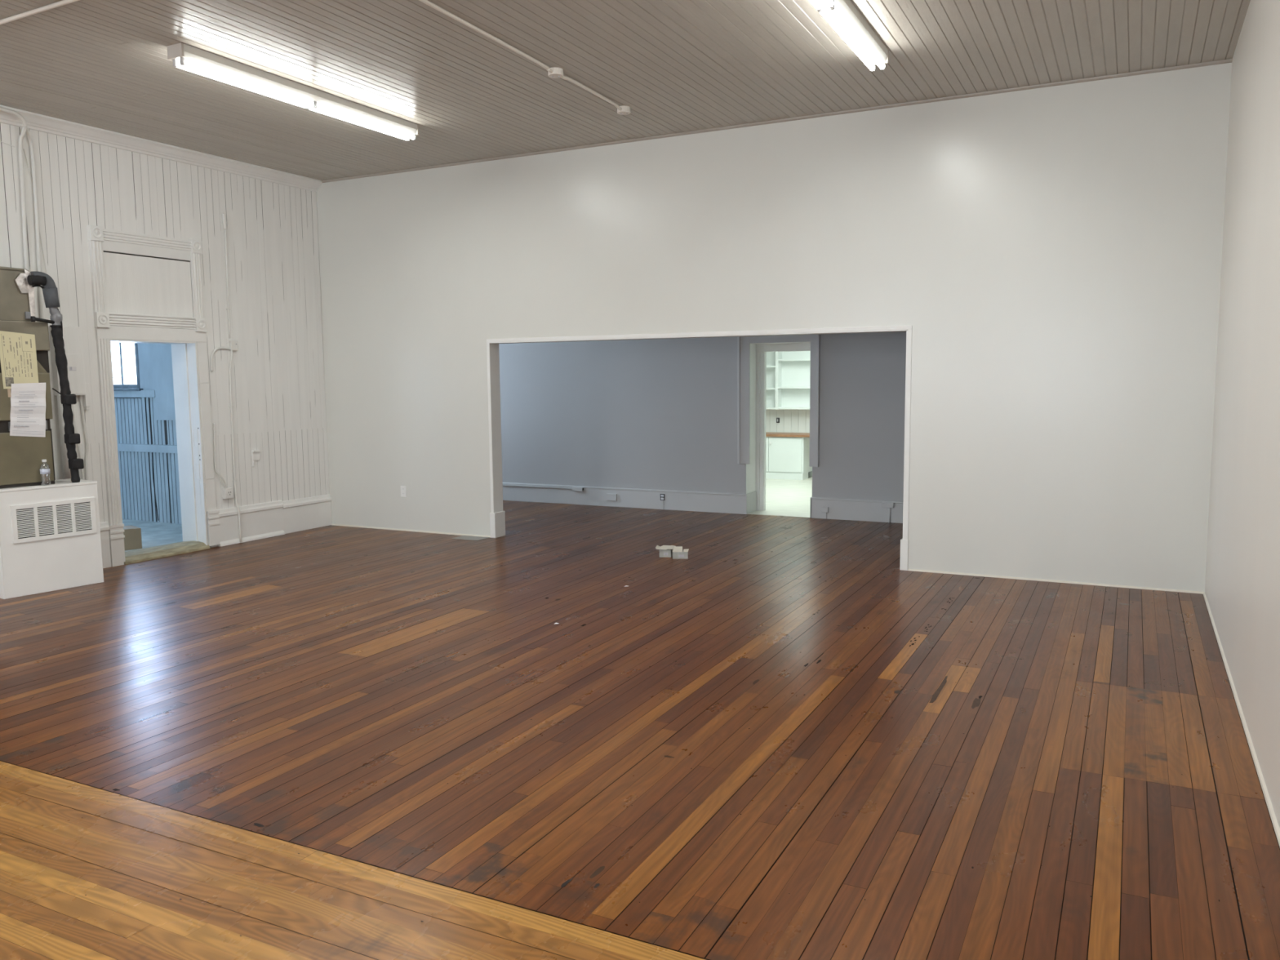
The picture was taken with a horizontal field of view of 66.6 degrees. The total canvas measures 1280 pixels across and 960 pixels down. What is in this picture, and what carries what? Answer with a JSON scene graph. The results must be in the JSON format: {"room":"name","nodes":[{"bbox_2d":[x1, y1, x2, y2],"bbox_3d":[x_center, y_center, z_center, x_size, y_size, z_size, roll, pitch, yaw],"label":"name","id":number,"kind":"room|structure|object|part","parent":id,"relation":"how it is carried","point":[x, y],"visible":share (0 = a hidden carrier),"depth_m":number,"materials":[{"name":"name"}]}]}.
{"room":"empty commercial space","nodes":[
{"label":"empty commercial space","id":0,"kind":"room"},
{"bbox_2d":[114,342,182,524],"bbox_3d":[-5.497,-0.880,11.074,3.362,2.760,0.102,2,7,27],"label":"wall","id":1,"kind":"structure","parent":0,"point":[149,483],"depth_m":11.16,"materials":[{"name":"blue paint"}]},
{"bbox_2d":[111,342,142,391],"bbox_3d":[-6.109,-1.479,11.261,1.015,0.896,0.095,2,7,27],"label":"window","id":2,"kind":"structure","parent":1,"relation":"in","point":[123,387],"depth_m":11.20,"materials":[{"name":"clear glass"}]},
{"bbox_3d":[-6.111,-1.046,11.296,1.015,0.028,0.070,2,7,27],"label":"sill","id":3,"kind":"part","parent":2,"relation":"part of","materials":[{"name":"blue wood"}]},
{"bbox_2d":[113,390,177,453],"bbox_3d":[-5.528,-0.665,11.039,3.356,0.704,0.035,2,7,27],"label":"trim","id":4,"kind":"structure","parent":1,"relation":"attached to","point":[143,393],"depth_m":11.10,"materials":[{"name":"blue paint"}]},
{"bbox_2d":[151,343,175,420],"bbox_3d":[-4.750,-1.430,10.566,1.601,1.575,0.022,2,7,27],"label":"trim","id":5,"kind":"structure","parent":1,"relation":"attached to","point":[162,353],"depth_m":10.88,"materials":[{"name":"blue paint"}]},
{"bbox_2d":[0,122,329,547],"bbox_3d":[-6.784,-0.670,4.467,0.312,3.752,14.134,2,7,27],"label":"wall","id":6,"kind":"structure","parent":0,"point":[278,398],"depth_m":9.47,"materials":[{"name":"white paint"}]},
{"bbox_2d":[0,106,28,270],"bbox_3d":[-4.973,-1.844,7.449,0.138,2.007,0.688,2,7,27],"label":"conduit","id":7,"kind":"object","parent":6,"relation":"attached to","point":[20,117],"visible":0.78,"depth_m":7.69,"materials":[{"name":"white metal"}]},
{"bbox_2d":[0,141,47,274],"bbox_3d":[-4.929,-2.117,7.669,0.006,1.103,0.473,2,7,27],"label":"wire","id":8,"kind":"object","parent":6,"relation":"attached to","point":[0,141],"visible":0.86,"depth_m":7.79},
{"bbox_2d":[22,124,44,319],"bbox_3d":[-4.832,-1.838,7.788,0.046,1.920,0.146,-2,6,-14],"label":"conduit","id":9,"kind":"object","parent":6,"relation":"attached to","point":[28,135],"visible":0.8,"depth_m":7.81,"materials":[{"name":"white metal"}]},
{"bbox_2d":[48,325,86,395],"bbox_3d":[-4.739,-0.985,8.071,0.076,0.567,0.235,2,7,27],"label":"electrical panel","id":10,"kind":"object","parent":6,"relation":"attached to","point":[72,335],"visible":0.77,"depth_m":8.07,"materials":[{"name":"white paint"}]},
{"bbox_2d":[57,395,71,479],"bbox_3d":[-4.752,-0.348,8.050,0.072,0.700,0.072,2,7,27],"label":"drain pipe","id":11,"kind":"object","parent":10,"relation":"attached to","point":[65,470],"visible":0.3,"depth_m":8.02,"materials":[{"name":"white metal"}]},
{"bbox_2d":[71,404,84,479],"bbox_3d":[-4.724,-0.094,8.216,0.022,1.241,0.092,2,7,27],"label":"conduit","id":12,"kind":"object","parent":10,"relation":"attached to","point":[72,405],"visible":0.34,"depth_m":8.20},
{"bbox_2d":[79,395,88,479],"bbox_3d":[-4.695,-0.101,8.273,0.022,1.241,0.052,2,7,27],"label":"conduit","id":13,"kind":"object","parent":10,"relation":"attached to","point":[80,396],"visible":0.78,"depth_m":8.25,"materials":[{"name":"white metal"}]},
{"bbox_2d":[82,382,90,409],"bbox_3d":[-4.685,-0.708,8.241,0.040,0.225,0.040,2,7,27],"label":"switch box","id":14,"kind":"object","parent":6,"relation":"attached to","point":[86,398],"visible":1,"depth_m":8.23,"materials":[{"name":"white paint"}]},
{"bbox_2d":[99,521,111,568],"bbox_3d":[-5.000,0.643,7.736,0.036,0.400,1.685,2,7,27],"label":"baseboard","id":15,"kind":"structure","parent":6,"relation":"attached to","point":[104,527],"depth_m":8.44,"materials":[{"name":"white paint"}]},
{"bbox_2d":[87,225,220,566],"bbox_3d":[-4.520,-0.755,8.929,0.392,2.921,1.138,2,7,27],"label":"door frame","id":16,"kind":"structure","parent":6,"relation":"in","point":[133,292],"depth_m":8.89,"materials":[{"name":"white paint"}]},
{"bbox_3d":[-4.614,-1.738,8.299,0.037,0.610,0.110,2,7,27],"label":"casing","id":17,"kind":"part","parent":16,"relation":"part of","materials":[{"name":"white paint"}]},
{"bbox_3d":[-4.598,-0.411,8.442,0.037,1.608,0.103,2,7,27],"label":"casing","id":18,"kind":"part","parent":16,"relation":"part of","materials":[{"name":"white paint"}]},
{"bbox_3d":[-4.393,-2.098,8.706,0.037,0.185,0.882,2,7,27],"label":"head rail","id":19,"kind":"part","parent":16,"relation":"part of","materials":[{"name":"white paint"}]},
{"bbox_3d":[-4.412,-1.734,8.748,0.013,0.524,0.888,2,7,27],"label":"transom panel","id":20,"kind":"part","parent":16,"relation":"part of","materials":[{"name":"white paint"}]},
{"bbox_3d":[-4.384,-1.372,8.783,0.040,0.225,1.094,2,7,27],"label":"transom rail","id":21,"kind":"part","parent":16,"relation":"part of","materials":[{"name":"white paint"}]},
{"bbox_3d":[-4.512,0.663,9.075,0.384,0.070,0.897,2,7,27],"label":"sill","id":22,"kind":"part","parent":16,"relation":"part of","materials":[{"name":"beige wood"}]},
{"bbox_3d":[-4.237,-0.244,9.309,0.062,0.480,0.015,2,7,27],"label":"strike plate","id":23,"kind":"part","parent":16,"relation":"part of","materials":[{"name":"white paint"}]},
{"bbox_3d":[-4.168,-1.835,9.176,0.037,0.610,0.103,2,7,27],"label":"casing","id":24,"kind":"part","parent":16,"relation":"part of","materials":[{"name":"white paint"}]},
{"bbox_3d":[-4.160,-0.564,9.323,0.032,1.730,0.123,2,7,27],"label":"casing","id":25,"kind":"part","parent":16,"relation":"part of","materials":[{"name":"white paint"}]},
{"bbox_2d":[0,105,322,191],"bbox_3d":[-6.598,-2.458,4.225,0.105,0.108,14.023,2,7,27],"label":"trim","id":26,"kind":"structure","parent":6,"relation":"attached to","point":[36,122],"depth_m":8.65,"materials":[{"name":"white paint"}]},
{"bbox_2d":[213,422,233,499],"bbox_3d":[-4.068,-0.183,9.500,0.050,0.745,0.181,2,7,27],"label":"power outlet","id":27,"kind":"object","parent":6,"relation":"attached to","point":[228,493],"visible":1,"depth_m":9.52,"materials":[{"name":"white paint"}]},
{"bbox_3d":[-4.085,-0.227,9.469,0.041,0.651,0.119,2,7,27],"label":"cord","id":28,"kind":"part","parent":27,"relation":"part of","materials":[{"name":"white plastic"}]},
{"bbox_2d":[226,489,232,496],"bbox_3d":[-4.027,0.131,9.560,0.004,0.063,0.064,2,7,27],"label":"socket","id":29,"kind":"object","parent":27,"relation":"attached to","point":[229,492],"depth_m":9.56,"materials":[{"name":"white paint"}]},
{"bbox_2d":[210,213,241,542],"bbox_3d":[-4.043,-0.970,9.471,0.061,3.202,0.267,2,7,27],"label":"conduit","id":30,"kind":"object","parent":6,"relation":"attached to","point":[224,215],"visible":1,"depth_m":9.54,"materials":[{"name":"white metal"}]},
{"bbox_2d":[228,340,238,351],"bbox_3d":[-3.993,-1.320,9.568,0.036,0.100,0.080,2,7,27],"label":"junction box","id":31,"kind":"object","parent":6,"relation":"attached to","point":[233,344],"visible":1,"depth_m":9.55,"materials":[{"name":"metal"}]},
{"bbox_2d":[251,449,260,466],"bbox_3d":[-3.887,-0.220,9.878,0.030,0.165,0.090,2,7,27],"label":"wall bracket","id":32,"kind":"object","parent":6,"relation":"attached to","point":[255,454],"visible":1,"depth_m":9.86,"materials":[{"name":"white paint"}]},
{"bbox_2d":[216,493,332,546],"bbox_3d":[-3.766,0.396,10.154,0.046,0.360,1.507,2,7,27],"label":"baseboard","id":33,"kind":"structure","parent":6,"relation":"attached to","point":[260,521],"depth_m":10.09,"materials":[{"name":"white paint"}]},
{"bbox_2d":[0,0,1250,180],"bbox_3d":[-2.934,-2.410,2.339,8.942,0.121,14.374,2,7,27],"label":"ceiling","id":34,"kind":"structure","parent":0,"point":[678,66],"depth_m":6.56,"materials":[{"name":"paint"}]},
{"bbox_2d":[0,0,79,24],"bbox_3d":[-3.550,-2.675,5.607,4.185,0.024,0.032,3,7,28],"label":"ceiling pipe","id":35,"kind":"object","parent":34,"relation":"attached to","point":[62,2],"visible":1,"depth_m":5.53,"materials":[{"name":"white metal"}]},
{"bbox_2d":[167,42,418,141],"bbox_3d":[-2.427,-2.803,7.176,0.132,0.125,2.294,2,7,27],"label":"fluorescent light","id":36,"kind":"object","parent":34,"relation":"attached to","point":[186,57],"visible":1,"depth_m":6.90,"materials":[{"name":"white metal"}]},
{"bbox_2d":[418,0,622,110],"bbox_3d":[-1.091,-2.704,5.696,0.031,0.037,4.451,2,7,26],"label":"conduit","id":37,"kind":"object","parent":34,"relation":"attached to","point":[426,2],"visible":0.93,"depth_m":6.22,"materials":[{"name":"white metal"}]},
{"bbox_2d":[547,66,563,78],"bbox_3d":[-0.584,-2.813,6.739,0.108,0.050,0.108,2,7,27],"label":"junction box","id":38,"kind":"object","parent":34,"relation":"attached to","point":[557,73],"visible":0.98,"depth_m":6.71,"materials":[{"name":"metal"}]},
{"bbox_2d":[617,105,631,115],"bbox_3d":[-0.128,-2.919,7.701,0.108,0.050,0.108,2,7,27],"label":"junction box","id":39,"kind":"object","parent":34,"relation":"attached to","point":[625,110],"visible":0.98,"depth_m":7.67,"materials":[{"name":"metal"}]},
{"bbox_2d":[808,0,888,71],"bbox_3d":[1.020,-2.645,5.345,0.132,0.125,2.484,2,7,27],"label":"fluorescent light","id":40,"kind":"object","parent":34,"relation":"attached to","point":[842,15],"visible":1,"depth_m":5.80,"materials":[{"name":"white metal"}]},
{"bbox_2d":[0,500,1279,959],"bbox_3d":[-3.887,1.186,4.665,12.158,0.062,16.735,2,7,27],"label":"floor","id":41,"kind":"structure","parent":0,"point":[781,739],"depth_m":4.13,"materials":[{"name":"brown wood"}]},
{"bbox_2d":[0,478,103,599],"bbox_3d":[-4.704,0.439,7.636,0.432,0.820,0.736,4,7,35],"label":"radiator cover","id":42,"kind":"object","parent":41,"relation":"on","point":[51,539],"visible":0.97,"depth_m":7.50,"materials":[{"name":"white metal"}]},
{"bbox_2d":[0,266,55,488],"bbox_3d":[-4.920,-0.761,7.253,0.332,1.652,0.886,4,7,35],"label":"handler","id":43,"kind":"object","parent":42,"relation":"on","point":[21,457],"visible":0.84,"depth_m":7.36,"materials":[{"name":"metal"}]},
{"bbox_3d":[-4.924,-1.381,7.184,0.300,0.404,0.681,4,7,35],"label":"coil casing","id":44,"kind":"part","parent":43,"relation":"part of","materials":[{"name":"beige metal"}]},
{"bbox_2d":[0,330,38,388],"bbox_3d":[-4.672,-0.902,7.322,0.002,0.430,0.259,4,7,35],"label":"notice","id":45,"kind":"object","parent":43,"relation":"attached to","point":[18,355],"visible":1,"depth_m":7.32,"materials":[{"name":"yellow paper"}]},
{"bbox_2d":[4,377,13,386],"bbox_3d":[-4.711,-0.733,7.280,0.001,0.069,0.059,4,7,35],"label":"picture","id":46,"kind":"object","parent":45,"relation":"attached to","point":[8,380],"depth_m":7.28},
{"bbox_2d":[0,333,32,377],"bbox_3d":[-4.671,-0.933,7.319,0.001,0.321,0.213,4,7,35],"label":"print","id":47,"kind":"object","parent":45,"relation":"attached to","point":[16,349],"depth_m":7.31},
{"bbox_3d":[-4.922,-1.073,7.226,0.308,0.218,0.876,4,7,35],"label":"panel","id":48,"kind":"part","parent":43,"relation":"part of","materials":[{"name":"beige metal"}]},
{"bbox_2d":[7,382,45,436],"bbox_3d":[-4.644,-0.528,7.394,0.012,0.418,0.280,4,7,35],"label":"notice","id":49,"kind":"object","parent":43,"relation":"attached to","point":[28,400],"depth_m":7.39,"materials":[{"name":"white paper"}]},
{"bbox_3d":[-4.717,-0.660,7.284,0.003,0.080,0.020,4,7,35],"label":"tape strip","id":50,"kind":"part","parent":49,"relation":"part of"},
{"bbox_2d":[12,394,44,435],"bbox_3d":[-4.641,-0.503,7.389,0.001,0.333,0.237,4,7,35],"label":"print","id":51,"kind":"object","parent":49,"relation":"attached to","point":[28,410],"depth_m":7.39},
{"bbox_3d":[-4.922,-0.618,7.267,0.308,0.355,0.860,4,7,35],"label":"panel","id":52,"kind":"part","parent":43,"relation":"part of","materials":[{"name":"green metal"}]},
{"bbox_3d":[-4.924,-0.157,7.306,0.308,0.390,0.837,4,7,35],"label":"panel","id":53,"kind":"part","parent":43,"relation":"part of","materials":[{"name":"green metal"}]},
{"bbox_3d":[-4.625,-1.245,7.367,0.018,0.055,0.042,4,7,35],"label":"pipe stub plate","id":54,"kind":"part","parent":43,"relation":"part of","materials":[{"name":"silver metal"}]},
{"bbox_2d":[26,271,84,482],"bbox_3d":[-4.518,-0.780,7.526,0.114,1.624,0.318,2,7,27],"label":"insulated pipe","id":55,"kind":"object","parent":43,"relation":"attached to","point":[50,291],"visible":1,"depth_m":7.54,"materials":[{"name":"black plastic"}]},
{"bbox_2d":[40,459,50,485],"bbox_3d":[-4.571,-0.059,7.484,0.068,0.197,0.068,2,7,27],"label":"water bottle","id":56,"kind":"object","parent":42,"relation":"on","point":[42,471],"visible":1,"depth_m":7.46,"materials":[{"name":"clear plastic"}]},
{"bbox_2d":[10,497,97,543],"bbox_3d":[-4.518,0.307,7.524,0.098,0.286,0.602,2,7,27],"label":"grille","id":57,"kind":"object","parent":42,"relation":"attached to","point":[53,519],"depth_m":7.51,"materials":[{"name":"white metal"}]},
{"bbox_2d":[123,524,142,550],"bbox_3d":[-5.037,0.566,9.400,0.275,0.206,0.357,5,8,43],"label":"cardboard box","id":58,"kind":"object","parent":41,"relation":"on","point":[132,540],"visible":0.44,"depth_m":9.37,"materials":[{"name":"brown cardboard"}]},
{"bbox_2d":[451,535,489,540],"bbox_3d":[-1.715,0.586,9.850,0.325,0.002,0.211,2,7,27],"label":"floor plate","id":59,"kind":"object","parent":41,"relation":"on","point":[462,537],"visible":1,"depth_m":9.83,"materials":[{"name":"grey metal"}]},
{"bbox_2d":[655,545,675,557],"bbox_3d":[0.229,0.641,8.732,0.170,0.091,0.138,0,6,10],"label":"carton","id":60,"kind":"object","parent":41,"relation":"on","point":[665,551],"visible":1,"depth_m":8.70,"materials":[{"name":"white cardboard"}]},
{"bbox_2d":[672,546,688,559],"bbox_3d":[0.362,0.646,8.655,0.147,0.094,0.101,-1,6,1],"label":"carton","id":61,"kind":"object","parent":41,"relation":"on","point":[677,552],"visible":1,"depth_m":8.61,"materials":[{"name":"white cardboard"}]},
{"bbox_2d":[498,331,906,521],"bbox_3d":[0.811,-1.497,11.592,10.308,3.752,0.360,2,7,27],"label":"wall","id":62,"kind":"structure","parent":0,"point":[655,414],"depth_m":11.68,"materials":[{"name":"paint"}]},
{"bbox_2d":[502,484,583,491],"bbox_3d":[-2.238,0.055,13.067,3.417,0.047,0.035,2,7,27],"label":"conduit","id":63,"kind":"object","parent":62,"relation":"attached to","point":[574,489],"visible":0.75,"depth_m":12.49,"materials":[{"name":"white metal"}]},
{"bbox_2d":[606,493,617,501],"bbox_3d":[-0.350,0.216,12.133,0.140,0.085,0.020,2,7,27],"label":"wall box","id":64,"kind":"object","parent":62,"relation":"attached to","point":[613,497],"visible":1,"depth_m":12.12,"materials":[{"name":"grey paint"}]},
{"bbox_2d":[502,482,756,514],"bbox_3d":[-1.192,0.158,12.750,5.618,0.238,0.338,2,7,27],"label":"baseboard","id":65,"kind":"structure","parent":62,"relation":"attached to","point":[685,500],"depth_m":11.98,"materials":[{"name":"paint"}]},
{"bbox_2d":[660,493,664,500],"bbox_3d":[0.273,0.264,11.827,0.060,0.190,0.010,2,7,27],"label":"power outlet","id":66,"kind":"object","parent":62,"relation":"attached to","point":[662,495],"visible":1,"depth_m":11.82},
{"bbox_2d":[737,333,819,517],"bbox_3d":[1.660,-0.646,11.270,0.963,2.110,0.452,2,7,27],"label":"door frame","id":67,"kind":"structure","parent":62,"relation":"in","point":[751,357],"depth_m":11.29,"materials":[{"name":"grey paint"}]},
{"bbox_3d":[1.196,-0.939,11.237,0.143,1.512,0.032,2,7,27],"label":"casing","id":68,"kind":"part","parent":67,"relation":"part of","materials":[{"name":"grey paint"}]},
{"bbox_3d":[1.659,0.401,11.335,0.793,0.014,0.304,2,7,27],"label":"sill","id":69,"kind":"part","parent":67,"relation":"part of","materials":[{"name":"white wood"}]},
{"bbox_3d":[1.559,-1.613,10.986,0.911,0.125,0.017,2,7,27],"label":"head casing","id":70,"kind":"part","parent":67,"relation":"part of","materials":[{"name":"grey paint"}]},
{"bbox_3d":[1.945,-0.904,10.860,0.105,1.518,0.032,2,7,27],"label":"casing","id":71,"kind":"part","parent":67,"relation":"part of","materials":[{"name":"grey paint"}]},
{"bbox_2d":[809,497,902,523],"bbox_3d":[3.659,0.366,10.306,3.727,0.238,0.338,2,7,27],"label":"baseboard","id":72,"kind":"structure","parent":62,"relation":"attached to","point":[855,509],"depth_m":10.76,"materials":[{"name":"paint"}]},
{"bbox_2d":[822,506,828,519],"bbox_3d":[2.075,0.370,10.911,0.070,0.135,0.030,2,7,27],"label":"phone jack","id":73,"kind":"object","parent":72,"relation":"attached to","point":[824,509],"visible":1,"depth_m":10.89,"materials":[{"name":"grey paint"}]},
{"bbox_2d":[881,502,894,522],"bbox_3d":[2.693,0.354,10.589,0.130,0.222,0.040,2,7,27],"label":"outlet","id":74,"kind":"object","parent":62,"relation":"attached to","point":[885,504],"visible":1,"depth_m":10.57,"materials":[{"name":"grey paint"}]},
{"bbox_2d":[315,62,1231,591],"bbox_3d":[0.271,-1.204,8.860,8.892,3.752,0.150,2,7,27],"label":"wall","id":75,"kind":"structure","parent":0,"point":[1051,256],"depth_m":7.78,"materials":[{"name":"white paint"}]},
{"bbox_2d":[400,485,406,497],"bbox_3d":[-2.509,0.121,10.331,0.076,0.120,0.010,2,7,27],"label":"power outlet","id":76,"kind":"object","parent":75,"relation":"attached to","point":[403,488],"visible":1,"depth_m":10.33,"materials":[{"name":"white paint"}]},
{"bbox_2d":[486,325,911,570],"bbox_3d":[0.370,-0.335,8.904,4.161,1.992,0.180,2,7,27],"label":"door frame","id":77,"kind":"structure","parent":75,"relation":"in","point":[497,516],"depth_m":9.00,"materials":[{"name":"white paint"}]},
{"bbox_2d":[331,524,1204,593],"bbox_3d":[0.329,0.656,8.945,8.420,0.014,0.012,2,7,27],"label":"trim","id":78,"kind":"structure","parent":75,"relation":"attached to","point":[913,570],"depth_m":7.67,"materials":[{"name":"white wood"}]},
{"bbox_2d":[321,58,1232,182],"bbox_3d":[0.281,-3.028,8.556,8.442,0.020,0.022,2,7,27],"label":"trim","id":79,"kind":"structure","parent":75,"relation":"attached to","point":[1229,60],"depth_m":7.93,"materials":[{"name":"paint"}]},
{"bbox_2d":[758,476,812,513],"bbox_3d":[1.870,0.173,13.732,4.600,0.060,4.185,2,7,27],"label":"floor","id":80,"kind":"structure","parent":0,"point":[788,495],"depth_m":13.12,"materials":[{"name":"white"}]},
{"bbox_2d":[765,436,812,479],"bbox_3d":[1.688,-0.391,15.668,2.090,0.660,0.564,2,7,27],"label":"base cabinet","id":81,"kind":"object","parent":80,"relation":"on","point":[786,457],"visible":0.44,"depth_m":15.12,"materials":[{"name":"white paint"}]},
{"bbox_3d":[1.772,-0.409,15.355,0.534,0.530,0.020,2,7,27],"label":"cabinet door","id":82,"kind":"part","parent":81,"relation":"part of","materials":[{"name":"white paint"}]},
{"bbox_3d":[2.254,-0.389,15.112,0.534,0.530,0.020,2,7,27],"label":"cabinet door","id":83,"kind":"part","parent":81,"relation":"part of","materials":[{"name":"white paint"}]},
{"bbox_2d":[765,431,809,437],"bbox_3d":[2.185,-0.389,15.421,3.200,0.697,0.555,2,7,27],"label":"countertop","id":84,"kind":"structure","parent":81,"relation":"on","point":[767,433],"depth_m":15.12,"materials":[{"name":"brown wood"}]},
{"bbox_2d":[765,408,812,476],"bbox_3d":[2.810,-1.467,15.370,4.678,2.860,0.110,2,7,27],"label":"wall","id":85,"kind":"structure","parent":0,"point":[791,420],"depth_m":15.59,"materials":[{"name":"white paint"}]},
{"bbox_2d":[765,351,810,409],"bbox_3d":[2.252,-1.885,15.427,3.044,1.530,0.210,2,7,27],"label":"wall shelf","id":86,"kind":"object","parent":85,"relation":"attached to","point":[788,373],"visible":0.21,"depth_m":15.46,"materials":[{"name":"white paint"}]},
{"bbox_2d":[1204,0,1279,828],"bbox_3d":[0.974,-0.341,0.608,0.150,3.752,14.024,2,7,27],"label":"wall","id":87,"kind":"structure","parent":0,"point":[1242,580],"depth_m":4.77,"materials":[{"name":"paint"}]},
{"bbox_2d":[1202,591,1279,847],"bbox_3d":[0.918,1.504,0.834,0.012,0.016,14.012,2,7,27],"label":"trim","id":88,"kind":"structure","parent":87,"relation":"attached to","point":[1276,827],"depth_m":4.25,"materials":[{"name":"white wood"}]}
]}

